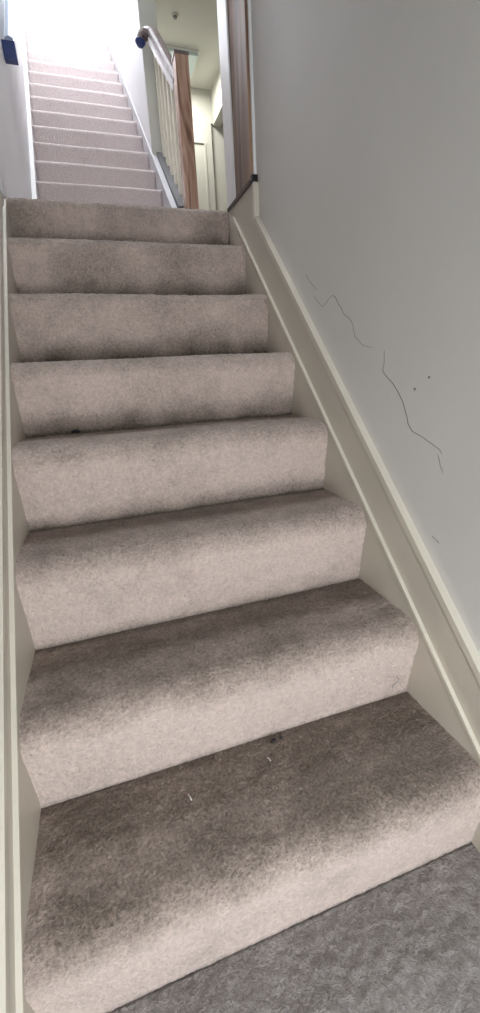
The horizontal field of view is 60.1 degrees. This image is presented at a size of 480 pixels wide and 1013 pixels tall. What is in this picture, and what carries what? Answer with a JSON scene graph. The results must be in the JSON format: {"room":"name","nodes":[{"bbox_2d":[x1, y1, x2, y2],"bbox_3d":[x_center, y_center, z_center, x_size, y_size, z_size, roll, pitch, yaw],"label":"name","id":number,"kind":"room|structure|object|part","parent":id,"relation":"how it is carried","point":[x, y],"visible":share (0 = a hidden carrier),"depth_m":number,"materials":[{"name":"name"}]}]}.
{"room":"home staircase","nodes":[
{"label":"home staircase","id":0,"kind":"room"},
{"bbox_2d":[0,0,31,198],"bbox_3d":[-1.722,-4.164,2.923,0.017,5.103,5.140,-9,19,-16],"label":"wall","id":1,"kind":"structure","parent":0,"point":[15,176],"depth_m":2.03,"materials":[{"name":"white paint"}]},
{"bbox_2d":[1,0,18,64],"bbox_3d":[-1.621,-3.794,2.906,0.057,2.603,2.880,-9,19,-16],"label":"handrail","id":2,"kind":"object","parent":1,"relation":"attached to","point":[8,45],"visible":1,"depth_m":2.02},
{"bbox_3d":[-1.620,-3.821,2.909,0.046,2.552,2.860,-9,19,-16],"label":"rail","id":3,"kind":"part","parent":2,"relation":"part of","materials":[{"name":"white"}]},
{"bbox_2d":[22,0,31,31],"bbox_3d":[-2.585,-6.167,4.911,0.080,1.930,0.120,-9,19,-16],"label":"wall","id":4,"kind":"structure","parent":0,"point":[25,2],"depth_m":4.95,"materials":[{"name":"white paint"}]},
{"bbox_2d":[86,0,95,41],"bbox_3d":[-1.873,-6.274,5.123,0.060,1.930,0.120,-9,19,-16],"label":"wall","id":5,"kind":"structure","parent":0,"point":[89,2],"depth_m":5.14,"materials":[{"name":"white paint"}]},
{"bbox_2d":[91,0,151,151],"bbox_3d":[-1.178,-4.535,3.977,0.115,5.103,3.360,-9,19,-16],"label":"wall","id":6,"kind":"structure","parent":0,"point":[119,20],"depth_m":3.28,"materials":[{"name":"white paint"}]},
{"bbox_2d":[138,0,161,155],"bbox_3d":[-0.595,-3.033,2.781,0.113,1.923,0.008,-9,19,-16],"label":"trim","id":7,"kind":"structure","parent":6,"relation":"attached to","point":[147,8],"depth_m":2.81,"materials":[{"name":"beige paint"}]},
{"bbox_2d":[155,0,219,89],"bbox_3d":[0.383,-4.197,2.924,2.154,0.099,4.075,-9,19,-16],"label":"ceiling","id":8,"kind":"structure","parent":0,"point":[196,26],"depth_m":3.83,"materials":[{"name":"beige paint"}]},
{"bbox_2d":[171,12,178,19],"bbox_3d":[-0.572,-4.316,3.656,0.068,0.025,0.068,-9,19,-16],"label":"smoke detector","id":9,"kind":"object","parent":8,"relation":"attached to","point":[175,15],"visible":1,"depth_m":3.64,"materials":[{"name":"beige paint"}]},
{"bbox_2d":[166,45,198,75],"bbox_3d":[-0.611,-4.471,4.168,0.340,0.040,0.320,-9,19,-16],"label":"recessed light","id":10,"kind":"object","parent":8,"relation":"in","point":[193,54],"visible":0.39,"depth_m":4.07,"materials":[{"name":"white plastic"}]},
{"bbox_3d":[-0.612,-4.483,4.165,0.340,0.015,0.320,-9,19,-16],"label":"frame","id":11,"kind":"part","parent":10,"relation":"part of","materials":[{"name":"white plastic"}]},
{"bbox_2d":[190,87,227,210],"bbox_3d":[-0.169,-3.546,5.109,2.154,2.423,0.120,-9,19,-16],"label":"wall","id":12,"kind":"structure","parent":0,"point":[200,98],"depth_m":4.82,"materials":[{"name":"beige paint"}]},
{"bbox_2d":[192,114,212,124],"bbox_3d":[-0.729,-4.326,4.596,0.876,0.067,0.029,-9,19,-16],"label":"trim","id":13,"kind":"structure","parent":12,"relation":"attached to","point":[197,118],"depth_m":4.67,"materials":[{"name":"beige paint"}]},
{"bbox_2d":[193,121,215,209],"bbox_3d":[-0.649,-3.295,4.926,0.780,2.098,0.043,-9,19,-16],"label":"door","id":14,"kind":"structure","parent":12,"relation":"in","point":[202,134],"depth_m":4.80,"materials":[{"name":"beige paint"}]},
{"bbox_3d":[-0.496,-3.729,4.830,0.260,0.870,0.013,-9,19,-16],"label":"panel","id":15,"kind":"part","parent":14,"relation":"part of","materials":[{"name":"beige paint"}]},
{"bbox_2d":[211,67,222,126],"bbox_3d":[-0.028,-4.291,3.983,0.090,0.330,1.599,-9,19,-16],"label":"wall","id":16,"kind":"structure","parent":0,"point":[216,95],"depth_m":4.54,"materials":[{"name":"beige paint"}]},
{"bbox_2d":[108,842,479,1012],"bbox_3d":[0.191,0.823,0.434,0.818,0.051,0.620,-9,19,-16],"label":"floor","id":17,"kind":"structure","parent":0,"point":[410,942],"depth_m":0.66,"materials":[{"name":"grey carpet"}]},
{"bbox_2d":[0,181,479,1012],"bbox_3d":[-0.168,-0.172,1.129,0.814,1.551,1.618,-9,19,-16],"label":"staircase","id":18,"kind":"structure","parent":17,"relation":"on","point":[223,560],"depth_m":0.86,"materials":[{"name":"beige carpet"}]},
{"bbox_3d":[-0.513,-0.177,0.878,0.019,1.334,1.380,-9,19,-16],"label":"moulding","id":19,"kind":"part","parent":18,"relation":"part of","materials":[{"name":"beige paint"}]},
{"bbox_3d":[-0.509,-0.144,0.911,0.011,1.321,1.360,-9,19,-16],"label":"moulding","id":20,"kind":"part","parent":18,"relation":"part of","materials":[{"name":"beige paint"}]},
{"bbox_3d":[0.226,-0.261,1.134,0.012,1.332,1.370,-9,19,-16],"label":"moulding","id":21,"kind":"part","parent":18,"relation":"part of","materials":[{"name":"beige paint"}]},
{"bbox_3d":[0.272,-0.241,1.021,0.019,1.179,1.185,-9,19,-16],"label":"moulding","id":22,"kind":"part","parent":18,"relation":"part of","materials":[{"name":"beige paint"}]},
{"bbox_2d":[251,0,479,654],"bbox_3d":[0.462,-0.455,0.517,0.120,2.500,2.670,-9,19,-16],"label":"wall","id":23,"kind":"structure","parent":0,"point":[367,112],"depth_m":0.82,"materials":[{"name":"white paint"}]},
{"bbox_2d":[227,180,250,211],"bbox_3d":[-0.006,-1.105,1.482,0.006,0.010,0.258,-9,19,-16],"label":"trim","id":24,"kind":"structure","parent":23,"relation":"attached to","point":[248,184],"depth_m":1.46,"materials":[{"name":"paint"}]},
{"bbox_2d":[250,174,257,183],"bbox_3d":[0.048,-1.071,1.357,0.022,0.020,0.016,-9,19,-16],"label":"bead foot","id":25,"kind":"object","parent":23,"relation":"attached to","point":[254,177],"visible":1,"depth_m":1.35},
{"bbox_2d":[251,182,258,219],"bbox_3d":[0.053,-1.010,1.374,0.022,0.100,0.018,-9,19,-16],"label":"trim","id":26,"kind":"structure","parent":23,"relation":"attached to","point":[254,186],"depth_m":1.37,"materials":[{"name":"beige paint"}]},
{"bbox_2d":[315,296,371,347],"bbox_3d":[0.247,-0.461,1.024,0.001,0.148,0.272,-9,19,-16],"label":"crack","id":27,"kind":"object","parent":23,"relation":"attached to","point":[334,296],"visible":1,"depth_m":0.99,"materials":[{"name":"grey paint"}]},
{"bbox_2d":[383,365,441,453],"bbox_3d":[0.342,-0.215,0.830,0.002,0.193,0.190,-9,19,-16],"label":"crack","id":28,"kind":"object","parent":23,"relation":"attached to","point":[383,365],"visible":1,"depth_m":0.85,"materials":[{"name":"grey paint"}]},
{"bbox_3d":[0.451,-1.742,3.695,2.292,0.199,3.835,-9,19,-16],"label":"floor","id":29,"kind":"structure","parent":0,"visible":0},
{"bbox_2d":[135,26,198,208],"bbox_3d":[-0.467,-2.289,2.673,0.198,1.562,0.687,-9,19,-16],"label":"balustrade","id":30,"kind":"object","parent":29,"relation":"on","point":[177,160],"visible":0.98,"depth_m":2.50,"materials":[{"name":"brown wood"}]},
{"bbox_3d":[-0.471,-2.749,2.538,0.128,0.536,0.583,-13,20,-27],"label":"handrail","id":31,"kind":"part","parent":30,"relation":"part of","materials":[{"name":"grey wood"}]},
{"bbox_3d":[-0.425,-2.001,2.819,0.105,0.920,0.607,-9,19,-16],"label":"rail","id":32,"kind":"part","parent":30,"relation":"part of","materials":[{"name":"grey paint"}]},
{"bbox_3d":[-0.306,-1.988,2.488,0.076,1.088,0.076,-9,19,-16],"label":"newel post","id":33,"kind":"part","parent":30,"relation":"part of","materials":[{"name":"brown wood"}]},
{"bbox_3d":[-0.597,-1.159,2.071,0.776,0.199,0.936,-9,19,-16],"label":"floor","id":34,"kind":"structure","parent":0,"visible":0},
{"bbox_2d":[21,20,176,207],"bbox_3d":[-1.253,-3.102,3.386,0.830,2.774,2.997,-9,19,-16],"label":"staircase","id":35,"kind":"structure","parent":34,"relation":"on","point":[87,140],"depth_m":3.14,"materials":[{"name":"beige carpet"}]},
{"bbox_3d":[-1.611,-3.141,3.142,0.025,2.513,2.799,-9,19,-16],"label":"moulding","id":36,"kind":"part","parent":35,"relation":"part of","materials":[{"name":"white paint"}]},
{"bbox_3d":[-0.863,-3.248,3.366,0.016,2.513,2.799,-9,19,-16],"label":"moulding","id":37,"kind":"part","parent":35,"relation":"part of","materials":[{"name":"white paint"}]},
{"bbox_3d":[-2.108,-3.914,5.761,0.820,2.923,0.120,-9,19,-16],"label":"wall","id":38,"kind":"structure","parent":0,"visible":0},
{"bbox_2d":[28,0,90,40],"bbox_3d":[-2.223,-6.220,5.014,0.680,1.930,0.050,-9,19,-16],"label":"window","id":39,"kind":"structure","parent":38,"relation":"in","point":[29,1],"depth_m":5.11,"materials":[{"name":"white paint"}]},
{"bbox_3d":[-0.061,-3.542,0.718,0.116,5.103,0.259,-9,19,-16],"label":"wall","id":40,"kind":"structure","parent":0,"visible":0},
{"bbox_2d":[217,0,238,207],"bbox_3d":[-0.140,-3.318,0.847,0.026,4.599,0.093,-9,19,-16],"label":"trim","id":41,"kind":"structure","parent":40,"relation":"attached to","point":[222,14],"depth_m":1.45,"materials":[{"name":"white paint"}]},
{"bbox_2d":[227,0,252,197],"bbox_3d":[-0.098,-3.284,0.732,0.021,4.599,0.160,-9,19,-16],"label":"trim","id":42,"kind":"structure","parent":40,"relation":"attached to","point":[237,11],"depth_m":1.34,"materials":[{"name":"brown wood"}]},
{"bbox_2d":[247,0,256,173],"bbox_3d":[-0.068,-3.264,0.655,0.013,4.591,0.008,-9,19,-16],"label":"trim","id":43,"kind":"structure","parent":40,"relation":"attached to","point":[248,1],"depth_m":1.28,"materials":[{"name":"white wood"}]}
]}

